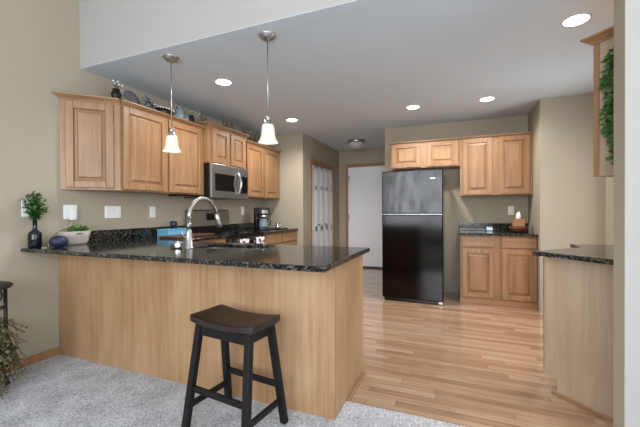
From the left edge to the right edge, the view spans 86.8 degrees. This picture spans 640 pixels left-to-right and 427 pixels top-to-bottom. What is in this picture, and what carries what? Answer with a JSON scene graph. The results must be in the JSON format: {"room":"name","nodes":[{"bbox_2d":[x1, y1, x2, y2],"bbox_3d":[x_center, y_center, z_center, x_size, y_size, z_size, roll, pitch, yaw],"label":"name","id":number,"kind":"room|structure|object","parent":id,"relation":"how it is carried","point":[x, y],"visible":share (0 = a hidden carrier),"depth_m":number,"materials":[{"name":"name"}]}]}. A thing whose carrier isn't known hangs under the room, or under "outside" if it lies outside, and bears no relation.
{"room":"kitchen","nodes":[
{"label":"kitchen","id":0,"kind":"room"},
{"bbox_2d":[0,0,263,360],"bbox_3d":[-2.059,-0.556,3.196,0.120,3.550,9.450,0,0,22],"label":"wall","id":1,"kind":"structure","parent":0,"point":[40,39],"depth_m":2.68,"materials":[{"name":"beige paint"}]},
{"bbox_2d":[21,200,29,216],"bbox_3d":[-2.235,-0.038,2.585,0.010,0.127,0.075,0,0,22],"label":"light switch","id":2,"kind":"object","parent":1,"relation":"attached to","point":[22,205],"visible":0.4,"depth_m":2.56,"materials":[{"name":"white plastic"}]},
{"bbox_2d":[1,346,59,374],"bbox_3d":[-2.935,1.148,0.844,0.014,0.066,4.200,0,0,22],"label":"baseboard","id":3,"kind":"structure","parent":1,"relation":"attached to","point":[27,361],"depth_m":2.65,"materials":[{"name":"brown wood"}]},
{"bbox_2d":[42,210,76,247],"bbox_3d":[-2.118,0.113,2.708,0.113,0.290,0.371,0,0,-4],"label":"plug adapter","id":4,"kind":"object","parent":1,"relation":"attached to","point":[72,214],"visible":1,"depth_m":2.85,"materials":[{"name":"white plastic"}]},
{"bbox_2d":[63,205,76,218],"bbox_3d":[-2.119,-0.013,2.873,0.010,0.120,0.112,0,0,22],"label":"wall outlet","id":5,"kind":"object","parent":1,"relation":"attached to","point":[66,208],"visible":0.64,"depth_m":2.85,"materials":[{"name":"white plastic"}]},
{"bbox_2d":[51,91,120,190],"bbox_3d":[-2.009,-0.599,2.955,0.480,0.795,0.262,-1,1,-24],"label":"upper cabinet","id":6,"kind":"object","parent":1,"relation":"attached to","point":[89,125],"visible":1,"depth_m":2.87,"materials":[{"name":"brown wood"}]},
{"bbox_2d":[105,206,120,217],"bbox_3d":[-1.975,-0.014,3.228,0.010,0.115,0.163,0,0,22],"label":"wall outlet","id":7,"kind":"object","parent":1,"relation":"attached to","point":[110,211],"visible":1,"depth_m":3.22,"materials":[{"name":"white plastic"}]},
{"bbox_2d":[88,225,184,241],"bbox_3d":[-1.850,0.200,3.517,0.020,0.102,1.188,0,0,22],"label":"backsplash","id":8,"kind":"structure","parent":1,"relation":"attached to","point":[115,234],"depth_m":3.31,"materials":[{"name":"black stone"}]},
{"bbox_2d":[100,99,205,194],"bbox_3d":[-1.676,-0.605,3.511,0.349,0.795,1.052,0,0,22],"label":"upper cabinet","id":9,"kind":"object","parent":1,"relation":"attached to","point":[145,168],"visible":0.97,"depth_m":3.31,"materials":[{"name":"brown wood"}]},
{"bbox_2d":[111,80,122,98],"bbox_3d":[-1.805,-1.073,3.004,0.095,0.214,0.106,-1,1,-39],"label":"urn","id":10,"kind":"object","parent":9,"relation":"on","point":[115,93],"visible":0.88,"depth_m":2.98,"materials":[{"name":"black ceramic"}]},
{"bbox_2d":[123,91,139,103],"bbox_3d":[-1.754,-1.058,3.148,0.050,0.168,0.172,0,0,22],"label":"plate","id":11,"kind":"object","parent":9,"relation":"on","point":[127,95],"visible":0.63,"depth_m":3.15,"materials":[{"name":"ceramic"}]},
{"bbox_2d":[142,92,156,109],"bbox_3d":[-1.660,-1.072,3.293,0.082,0.182,0.136,0,0,22],"label":"bead garland","id":12,"kind":"object","parent":9,"relation":"on","point":[150,104],"visible":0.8,"depth_m":3.27,"materials":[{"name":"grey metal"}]},
{"bbox_2d":[153,106,174,114],"bbox_3d":[-1.605,-1.026,3.493,0.145,0.110,0.245,0,0,22],"label":"oval tray","id":13,"kind":"object","parent":9,"relation":"on","point":[162,109],"visible":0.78,"depth_m":3.43,"materials":[{"name":"brown metal"}]},
{"bbox_2d":[175,105,183,118],"bbox_3d":[-1.518,-1.071,3.656,0.097,0.195,0.097,0,0,22],"label":"glass jar","id":14,"kind":"object","parent":9,"relation":"on","point":[179,112],"visible":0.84,"depth_m":3.62,"materials":[{"name":"blue"}]},
{"bbox_2d":[168,194,202,196],"bbox_3d":[-1.507,-0.200,3.809,0.160,0.022,0.355,0,0,22],"label":"light","id":15,"kind":"object","parent":9,"relation":"attached to","point":[173,195],"visible":0.96,"depth_m":3.74,"materials":[{"name":"black plastic"}]},
{"bbox_2d":[184,112,188,120],"bbox_3d":[-1.484,-1.046,3.740,0.072,0.144,0.072,0,0,22],"label":"glass jar","id":16,"kind":"object","parent":9,"relation":"on","point":[186,117],"visible":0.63,"depth_m":3.72,"materials":[{"name":"blue"}]},
{"bbox_2d":[189,111,199,121],"bbox_3d":[-1.449,-1.070,3.867,0.085,0.190,0.129,0,0,22],"label":"urn","id":17,"kind":"object","parent":9,"relation":"on","point":[191,117],"visible":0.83,"depth_m":3.82,"materials":[{"name":"black"}]},
{"bbox_2d":[150,206,155,217],"bbox_3d":[-1.804,-0.016,3.648,0.010,0.120,0.074,0,0,22],"label":"wall outlet","id":18,"kind":"object","parent":1,"relation":"attached to","point":[152,208],"visible":1,"depth_m":3.64,"materials":[{"name":"white plastic"}]},
{"bbox_2d":[195,121,250,168],"bbox_3d":[-1.305,-0.830,4.336,0.419,0.468,0.844,0,0,22],"label":"upper cabinet","id":19,"kind":"object","parent":1,"relation":"attached to","point":[222,145],"visible":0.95,"depth_m":4.15,"materials":[{"name":"brown wood"}]},
{"bbox_2d":[184,163,247,199],"bbox_3d":[-1.274,-0.392,4.331,0.475,0.404,0.754,0,0,22],"label":"microwave","id":20,"kind":"object","parent":19,"relation":"attached to","point":[221,182],"visible":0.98,"depth_m":4.15,"materials":[{"name":"silver metal"}]},
{"bbox_2d":[220,116,235,129],"bbox_3d":[-1.188,-1.138,4.367,0.107,0.209,0.326,0,0,17],"label":"sprig","id":21,"kind":"object","parent":19,"relation":"on","point":[226,122],"visible":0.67,"depth_m":4.32,"materials":[{"name":"brown"}]},
{"bbox_2d":[230,223,253,230],"bbox_3d":[-1.141,0.198,5.267,0.020,0.102,1.060,0,0,22],"label":"backsplash","id":22,"kind":"structure","parent":1,"relation":"attached to","point":[239,226],"depth_m":5.12,"materials":[{"name":"black stone"}]},
{"bbox_2d":[246,139,281,199],"bbox_3d":[-0.994,-0.633,5.196,0.349,0.799,1.063,0,0,22],"label":"upper cabinet","id":23,"kind":"object","parent":1,"relation":"attached to","point":[262,161],"visible":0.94,"depth_m":5.11,"materials":[{"name":"brown wood"}]},
{"bbox_2d":[241,127,259,142],"bbox_3d":[-1.010,-1.126,4.916,0.134,0.254,0.403,0,0,22],"label":"sprig","id":24,"kind":"object","parent":23,"relation":"on","point":[254,139],"visible":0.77,"depth_m":4.87,"materials":[{"name":"brown"}]},
{"bbox_2d":[0,354,464,426],"bbox_3d":[0.073,1.228,-0.368,6.700,0.115,4.610,0,0,22],"label":"floor","id":25,"kind":"structure","parent":0,"point":[60,390],"depth_m":2.02,"materials":[{"name":"grey carpet"}]},
{"bbox_2d":[0,281,13,384],"bbox_3d":[-2.183,0.812,2.122,0.394,0.698,0.394,0,0,22],"label":"plant stand","id":26,"kind":"object","parent":25,"relation":"on","point":[4,285],"visible":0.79,"depth_m":2.27,"materials":[{"name":"black metal"}]},
{"bbox_2d":[181,304,287,426],"bbox_3d":[-0.457,0.850,1.828,0.450,0.612,0.354,0,1,29],"label":"bar stool","id":27,"kind":"object","parent":25,"relation":"on","point":[227,324],"visible":1,"depth_m":1.79,"materials":[{"name":"black paint"}]},
{"bbox_2d":[264,133,305,244],"bbox_3d":[-0.592,-0.079,5.679,0.733,2.440,0.120,0,0,22],"label":"wall","id":28,"kind":"structure","parent":0,"point":[289,210],"depth_m":5.57,"materials":[{"name":"beige paint"}]},
{"bbox_2d":[306,135,338,245],"bbox_3d":[0.034,-0.089,6.406,0.120,2.440,1.697,0,0,22],"label":"wall","id":29,"kind":"structure","parent":0,"point":[316,150],"depth_m":6.38,"materials":[{"name":"beige paint"}]},
{"bbox_2d":[312,165,331,245],"bbox_3d":[0.037,0.130,6.303,0.068,1.980,1.064,0,0,22],"label":"door","id":30,"kind":"structure","parent":29,"relation":"in","point":[321,177],"depth_m":6.29,"materials":[{"name":"white paint"}]},
{"bbox_2d":[309,158,334,245],"bbox_3d":[0.058,0.095,6.294,0.019,2.075,1.220,0,0,22],"label":"trim","id":31,"kind":"structure","parent":29,"relation":"attached to","point":[311,161],"depth_m":5.85,"materials":[{"name":"brown wood"}]},
{"bbox_2d":[95,0,613,150],"bbox_3d":[1.917,-1.351,4.066,6.600,0.100,4.835,0,0,22],"label":"ceiling","id":32,"kind":"structure","parent":0,"point":[344,78],"depth_m":3.01,"materials":[{"name":"white paint"}]},
{"bbox_2d":[162,54,180,152],"bbox_3d":[-1.208,-0.887,2.750,0.146,0.768,0.146,0,0,22],"label":"pendant lamp","id":33,"kind":"object","parent":32,"relation":"hanging from","point":[171,143],"visible":1,"depth_m":2.73,"materials":[{"name":"white glass"}]},
{"bbox_2d":[168,128,174,134],"bbox_3d":[-1.206,-0.662,2.752,0.060,0.071,0.060,0,0,22],"label":"socket","id":34,"kind":"object","parent":33,"relation":"attached to","point":[171,130],"depth_m":2.74,"materials":[{"name":"silver metal"}]},
{"bbox_2d":[215,79,231,84],"bbox_3d":[-0.938,-1.275,3.288,0.164,0.004,0.164,0,0,22],"label":"recessed light","id":35,"kind":"object","parent":32,"relation":"in","point":[218,81],"visible":1,"depth_m":3.29,"materials":[{"name":"white"}]},
{"bbox_2d":[258,31,277,144],"bbox_3d":[-0.372,-0.890,2.415,0.146,0.768,0.146,0,0,22],"label":"pendant lamp","id":36,"kind":"object","parent":32,"relation":"hanging from","point":[268,137],"visible":1,"depth_m":2.39,"materials":[{"name":"white glass"}]},
{"bbox_2d":[264,115,271,123],"bbox_3d":[-0.371,-0.664,2.417,0.060,0.071,0.060,0,0,22],"label":"socket","id":37,"kind":"object","parent":36,"relation":"attached to","point":[267,121],"depth_m":2.40,"materials":[{"name":"silver metal"}]},
{"bbox_2d":[286,118,297,121],"bbox_3d":[-0.386,-1.290,4.676,0.164,0.004,0.164,0,0,22],"label":"recessed light","id":38,"kind":"object","parent":32,"relation":"in","point":[290,119],"visible":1,"depth_m":4.68,"materials":[{"name":"white"}]},
{"bbox_2d":[347,139,364,148],"bbox_3d":[0.650,-1.230,6.078,0.320,0.158,0.320,0,0,22],"label":"flush light","id":39,"kind":"object","parent":32,"relation":"attached to","point":[352,143],"visible":1,"depth_m":5.97,"materials":[{"name":"white glass"}]},
{"bbox_2d":[406,105,419,108],"bbox_3d":[1.133,-1.294,4.119,0.164,0.004,0.164,0,0,22],"label":"recessed light","id":40,"kind":"object","parent":32,"relation":"in","point":[410,106],"visible":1,"depth_m":4.12,"materials":[{"name":"white"}]},
{"bbox_2d":[479,97,494,101],"bbox_3d":[1.895,-1.296,3.837,0.164,0.004,0.164,0,0,22],"label":"recessed light","id":41,"kind":"object","parent":32,"relation":"in","point":[484,99],"visible":1,"depth_m":3.84,"materials":[{"name":"white"}]},
{"bbox_2d":[561,13,591,26],"bbox_3d":[1.700,-1.282,2.246,0.164,0.004,0.164,0,0,22],"label":"recessed light","id":42,"kind":"object","parent":32,"relation":"in","point":[581,18],"visible":1,"depth_m":2.24,"materials":[{"name":"white"}]},
{"bbox_2d":[79,0,639,426],"bbox_3d":[0.991,-0.562,1.776,6.600,3.550,0.120,0,0,22],"label":"wall","id":43,"kind":"structure","parent":0,"point":[110,30],"depth_m":2.31,"materials":[{"name":"grey paint"}]},
{"bbox_2d":[80,0,407,73],"bbox_3d":[-0.329,-1.272,2.304,3.760,0.003,0.119,0,0,22],"label":"trim","id":44,"kind":"structure","parent":43,"relation":"attached to","point":[354,6],"depth_m":2.36,"materials":[{"name":"white paint"}]},
{"bbox_2d":[339,148,384,246],"bbox_3d":[0.956,-0.099,7.013,2.600,2.440,0.120,0,0,22],"label":"wall","id":45,"kind":"structure","parent":0,"point":[377,155],"depth_m":7.12,"materials":[{"name":"beige paint"}]},
{"bbox_2d":[345,162,384,246],"bbox_3d":[0.974,0.047,6.935,0.940,2.150,0.023,0,0,22],"label":"trim","id":46,"kind":"structure","parent":45,"relation":"attached to","point":[347,166],"depth_m":7.08,"materials":[{"name":"brown wood"}]},
{"bbox_2d":[348,166,384,266],"bbox_3d":[0.980,0.062,6.957,0.830,2.048,0.059,0,0,22],"label":"door","id":47,"kind":"structure","parent":45,"relation":"in","point":[365,214],"depth_m":6.95,"materials":[{"name":"white paint"}]},
{"bbox_2d":[363,266,381,268],"bbox_3d":[0.999,1.106,6.991,0.830,0.030,0.090,0,0,22],"label":"trim","id":48,"kind":"structure","parent":45,"relation":"attached to","point":[363,266],"depth_m":6.92,"materials":[{"name":"brown"}]},
{"bbox_2d":[385,115,527,292],"bbox_3d":[1.907,-0.087,4.909,1.901,2.440,0.120,0,0,22],"label":"wall","id":49,"kind":"structure","parent":0,"point":[471,209],"depth_m":4.82,"materials":[{"name":"beige paint"}]},
{"bbox_2d":[388,138,459,170],"bbox_3d":[1.479,-0.823,4.825,0.950,0.372,0.337,0,0,22],"label":"upper cabinet","id":50,"kind":"object","parent":49,"relation":"attached to","point":[437,153],"visible":0.99,"depth_m":4.69,"materials":[{"name":"brown wood"}]},
{"bbox_2d":[446,286,458,292],"bbox_3d":[1.902,1.088,4.851,0.179,0.090,0.013,0,0,22],"label":"baseboard","id":51,"kind":"structure","parent":49,"relation":"attached to","point":[454,289],"depth_m":4.85,"materials":[{"name":"beige"}]},
{"bbox_2d":[459,223,527,230],"bbox_3d":[2.368,0.183,4.648,0.848,0.102,0.020,0,0,22],"label":"backsplash","id":52,"kind":"structure","parent":49,"relation":"attached to","point":[462,226],"depth_m":4.67,"materials":[{"name":"black stone"}]},
{"bbox_2d":[460,132,532,196],"bbox_3d":[2.308,-0.625,4.491,0.833,0.772,0.337,0,0,22],"label":"upper cabinet","id":53,"kind":"object","parent":49,"relation":"attached to","point":[500,164],"visible":0.98,"depth_m":4.36,"materials":[{"name":"brown wood"}]},
{"bbox_2d":[508,206,513,214],"bbox_3d":[2.579,-0.040,4.567,0.072,0.118,0.010,0,0,22],"label":"wall outlet","id":54,"kind":"object","parent":49,"relation":"attached to","point":[510,208],"visible":1,"depth_m":4.57,"materials":[{"name":"white plastic"}]},
{"bbox_2d":[349,268,612,426],"bbox_3d":[1.875,1.189,4.080,6.700,0.100,4.990,0,0,22],"label":"floor","id":55,"kind":"structure","parent":0,"point":[453,362],"depth_m":2.59,"materials":[{"name":"brown wood"}]},
{"bbox_2d":[58,255,364,419],"bbox_3d":[-0.914,0.726,2.618,2.427,0.884,0.615,0,0,22],"label":"base cabinet","id":56,"kind":"object","parent":55,"relation":"on","point":[127,314],"visible":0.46,"depth_m":2.23,"materials":[{"name":"brown wood"}]},
{"bbox_2d":[21,225,369,272],"bbox_3d":[-0.806,0.215,2.845,2.460,0.132,1.649,0,0,22],"label":"countertop","id":57,"kind":"structure","parent":56,"relation":"on","point":[144,244],"depth_m":2.27,"materials":[{"name":"black stone"}]},
{"bbox_2d":[28,218,41,247],"bbox_3d":[-2.179,0.148,2.586,0.086,0.224,0.086,0,0,22],"label":"bottle vase","id":58,"kind":"object","parent":57,"relation":"on","point":[34,236],"visible":0.96,"depth_m":2.56,"materials":[{"name":"black glass"}]},
{"bbox_2d":[19,191,48,219],"bbox_3d":[-2.166,-0.007,2.583,0.138,0.332,0.209,0,0,22],"label":"greenery sprig","id":59,"kind":"object","parent":58,"relation":"in","point":[33,210],"visible":0.94,"depth_m":2.56,"materials":[{"name":"green plant"}]},
{"bbox_2d":[48,235,67,246],"bbox_3d":[-2.018,0.214,2.612,0.124,0.089,0.124,0,0,22],"label":"egg ornament","id":60,"kind":"object","parent":57,"relation":"on","point":[55,241],"visible":0.99,"depth_m":2.57,"materials":[{"name":"blue ceramic"}]},
{"bbox_2d":[58,230,90,244],"bbox_3d":[-2.040,0.202,2.813,0.132,0.111,0.228,0,0,22],"label":"bowl","id":61,"kind":"object","parent":57,"relation":"on","point":[76,237],"visible":0.84,"depth_m":2.77,"materials":[{"name":"white ceramic"}]},
{"bbox_2d":[66,223,91,231],"bbox_3d":[-2.033,0.120,2.846,0.154,0.090,0.206,0,0,22],"label":"succulent","id":62,"kind":"object","parent":61,"relation":"in","point":[77,227],"visible":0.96,"depth_m":2.81,"materials":[{"name":"green plant"}]},
{"bbox_2d":[156,228,186,236],"bbox_3d":[-1.619,0.207,3.745,0.172,0.081,0.317,0,0,22],"label":"storage bin","id":63,"kind":"object","parent":57,"relation":"on","point":[169,231],"visible":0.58,"depth_m":3.63,"materials":[{"name":"blue plastic"}]},
{"bbox_2d":[170,221,176,227],"bbox_3d":[-1.637,0.124,3.781,0.074,0.083,0.074,0,0,22],"label":"canister","id":64,"kind":"object","parent":63,"relation":"on","point":[173,224],"visible":0.94,"depth_m":3.75,"materials":[{"name":"blue ceramic"}]},
{"bbox_2d":[173,241,182,248],"bbox_3d":[-1.039,0.227,2.472,0.064,0.055,0.064,0,0,22],"label":"air gap cap","id":65,"kind":"object","parent":57,"relation":"on","point":[177,244],"visible":1,"depth_m":2.45,"materials":[{"name":"silver metal"}]},
{"bbox_2d":[159,233,213,238],"bbox_3d":[-1.410,0.236,3.621,0.240,0.021,0.550,0,0,22],"label":"cutting board","id":66,"kind":"object","parent":57,"relation":"on","point":[179,236],"visible":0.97,"depth_m":3.50,"materials":[{"name":"brown wood"}]},
{"bbox_2d":[181,197,221,248],"bbox_3d":[-0.892,0.062,2.596,0.062,0.381,0.416,0,0,22],"label":"faucet","id":67,"kind":"object","parent":57,"relation":"on","point":[188,234],"visible":1,"depth_m":2.46,"materials":[{"name":"silver metal"}]},
{"bbox_2d":[207,247,256,250],"bbox_3d":[-0.677,0.376,2.581,0.602,0.186,0.342,0,0,22],"label":"sink","id":68,"kind":"object","parent":57,"relation":"in","point":[211,247],"visible":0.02,"depth_m":2.78,"materials":[{"name":"silver metal"}]},
{"bbox_2d":[201,238,225,247],"bbox_3d":[-1.481,0.722,3.610,0.625,0.882,0.738,0,0,22],"label":"base cabinet","id":69,"kind":"object","parent":55,"relation":"on","point":[221,239],"visible":0.07,"depth_m":3.68,"materials":[{"name":"brown wood"}]},
{"bbox_2d":[185,210,266,248],"bbox_3d":[-1.153,0.543,4.291,0.711,1.185,0.754,0,0,22],"label":"range","id":70,"kind":"object","parent":55,"relation":"on","point":[202,221],"visible":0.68,"depth_m":4.27,"materials":[{"name":"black metal"}]},
{"bbox_2d":[214,231,263,236],"bbox_3d":[-1.185,0.260,4.301,0.643,0.019,0.752,0,0,22],"label":"cooktop","id":71,"kind":"object","parent":70,"relation":"in","point":[230,233],"depth_m":4.27,"materials":[{"name":"black glass"}]},
{"bbox_2d":[238,239,248,248],"bbox_3d":[-0.900,0.494,3.994,0.043,0.384,0.181,0,0,22],"label":"dish towel","id":72,"kind":"object","parent":70,"relation":"hanging from","point":[241,240],"visible":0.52,"depth_m":3.97,"materials":[{"name":"white fabric"}]},
{"bbox_2d":[254,236,264,243],"bbox_3d":[-0.770,0.490,4.314,0.043,0.384,0.191,0,0,22],"label":"dish towel","id":73,"kind":"object","parent":70,"relation":"hanging from","point":[259,240],"visible":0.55,"depth_m":4.30,"materials":[{"name":"white fabric"}]},
{"bbox_2d":[264,230,296,244],"bbox_3d":[-0.854,0.714,5.157,0.625,0.866,1.050,0,0,22],"label":"base cabinet","id":74,"kind":"object","parent":55,"relation":"on","point":[290,237],"visible":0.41,"depth_m":5.08,"materials":[{"name":"brown wood"}]},
{"bbox_2d":[230,223,297,233],"bbox_3d":[-0.852,0.212,5.150,0.644,0.132,1.060,0,0,22],"label":"countertop","id":75,"kind":"structure","parent":74,"relation":"on","point":[248,227],"depth_m":5.05,"materials":[{"name":"black stone"}]},
{"bbox_2d":[254,208,270,229],"bbox_3d":[-0.874,0.078,5.144,0.192,0.339,0.220,-1,1,-38],"label":"coffee maker","id":76,"kind":"object","parent":75,"relation":"on","point":[260,220],"visible":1,"depth_m":5.08,"materials":[{"name":"black plastic"}]},
{"bbox_2d":[382,169,444,304],"bbox_3d":[1.305,0.292,4.649,0.756,1.692,0.748,0,0,22],"label":"refrigerator","id":77,"kind":"object","parent":55,"relation":"on","point":[413,201],"visible":1,"depth_m":4.30,"materials":[{"name":"black metal"}]},
{"bbox_2d":[460,235,536,309],"bbox_3d":[2.264,0.702,4.379,0.838,0.866,0.605,0,0,22],"label":"base cabinet","id":78,"kind":"object","parent":55,"relation":"on","point":[498,271],"visible":0.98,"depth_m":4.11,"materials":[{"name":"brown wood"}]},
{"bbox_2d":[459,223,537,236],"bbox_3d":[2.255,0.201,4.368,0.848,0.133,0.624,0,0,22],"label":"countertop","id":79,"kind":"structure","parent":78,"relation":"on","point":[479,229],"depth_m":4.56,"materials":[{"name":"black stone"}]},
{"bbox_2d":[486,226,492,230],"bbox_3d":[2.305,0.206,4.602,0.080,0.057,0.042,0,0,22],"label":"storage box","id":80,"kind":"object","parent":79,"relation":"on","point":[488,228],"visible":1,"depth_m":4.58,"materials":[{"name":"blue plastic"}]},
{"bbox_2d":[509,226,527,232],"bbox_3d":[2.490,0.200,4.247,0.210,0.073,0.210,0,0,22],"label":"basket","id":81,"kind":"object","parent":79,"relation":"on","point":[513,229],"visible":0.92,"depth_m":4.18,"materials":[{"name":"brown wood"}]},
{"bbox_2d":[512,212,524,226],"bbox_3d":[2.490,0.067,4.246,0.130,0.189,0.120,0,0,22],"label":"tissue box","id":82,"kind":"object","parent":81,"relation":"on","point":[518,222],"visible":1,"depth_m":4.20,"materials":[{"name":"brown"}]},
{"bbox_2d":[543,257,612,421],"bbox_3d":[2.041,0.712,2.217,1.047,0.884,0.734,-1,1,-23],"label":"base cabinet","id":83,"kind":"object","parent":55,"relation":"on","point":[577,295],"visible":0.77,"depth_m":2.04,"materials":[{"name":"brown wood"}]},
{"bbox_2d":[532,244,612,264],"bbox_3d":[1.996,0.255,2.229,1.154,0.030,0.789,-1,1,-23],"label":"countertop","id":84,"kind":"structure","parent":83,"relation":"on","point":[601,254],"depth_m":2.10,"materials":[{"name":"black stone"}]},
{"bbox_2d":[528,102,537,309],"bbox_3d":[2.734,-0.087,4.259,0.120,2.440,0.703,0,0,22],"label":"wall","id":85,"kind":"structure","parent":0,"point":[533,115],"depth_m":4.12,"materials":[{"name":"beige paint"}]},
{"bbox_2d":[538,93,605,313],"bbox_3d":[2.857,-0.084,3.765,0.718,2.440,0.120,0,0,22],"label":"wall","id":86,"kind":"structure","parent":0,"point":[571,201],"depth_m":3.75,"materials":[{"name":"beige paint"}]},
{"bbox_2d":[605,177,613,244],"bbox_3d":[2.767,-0.075,2.748,0.120,2.440,1.834,0,0,22],"label":"wall","id":87,"kind":"structure","parent":0,"point":[609,180],"depth_m":3.52,"materials":[{"name":"beige paint"}]},
{"bbox_2d":[613,0,625,426],"bbox_3d":[1.422,-0.058,1.608,0.002,2.440,0.120,0,0,22],"label":"wall","id":88,"kind":"structure","parent":0,"point":[619,5],"depth_m":1.60,"materials":[{"name":"beige paint"}]},
{"bbox_3d":[2.018,-0.063,1.763,0.699,2.440,0.614,0,0,22],"label":"wall","id":89,"kind":"structure","parent":0,"visible":0},
{"bbox_2d":[580,26,613,176],"bbox_3d":[1.857,-0.612,1.925,0.600,0.796,0.349,-1,1,-23],"label":"upper cabinet","id":90,"kind":"object","parent":89,"relation":"attached to","point":[602,41],"visible":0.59,"depth_m":1.92,"materials":[{"name":"brown wood"}]},
{"bbox_2d":[597,46,613,165],"bbox_3d":[1.577,-0.585,1.800,0.076,0.673,0.174,-1,0,-21],"label":"ivy garland","id":91,"kind":"object","parent":90,"relation":"hanging from","point":[605,80],"visible":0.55,"depth_m":1.82,"materials":[{"name":"green plant"}]},
{"bbox_3d":[-2.182,0.931,2.123,0.184,0.139,0.184,0,0,22],"label":"pot","id":92,"kind":"object","parent":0,"visible":0},
{"bbox_2d":[0,317,27,399],"bbox_3d":[-2.181,0.910,2.130,0.537,0.493,0.421,-1,1,-40],"label":"potted fern","id":93,"kind":"object","parent":92,"relation":"in","point":[7,348],"visible":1,"depth_m":2.19,"materials":[{"name":"green plant"}]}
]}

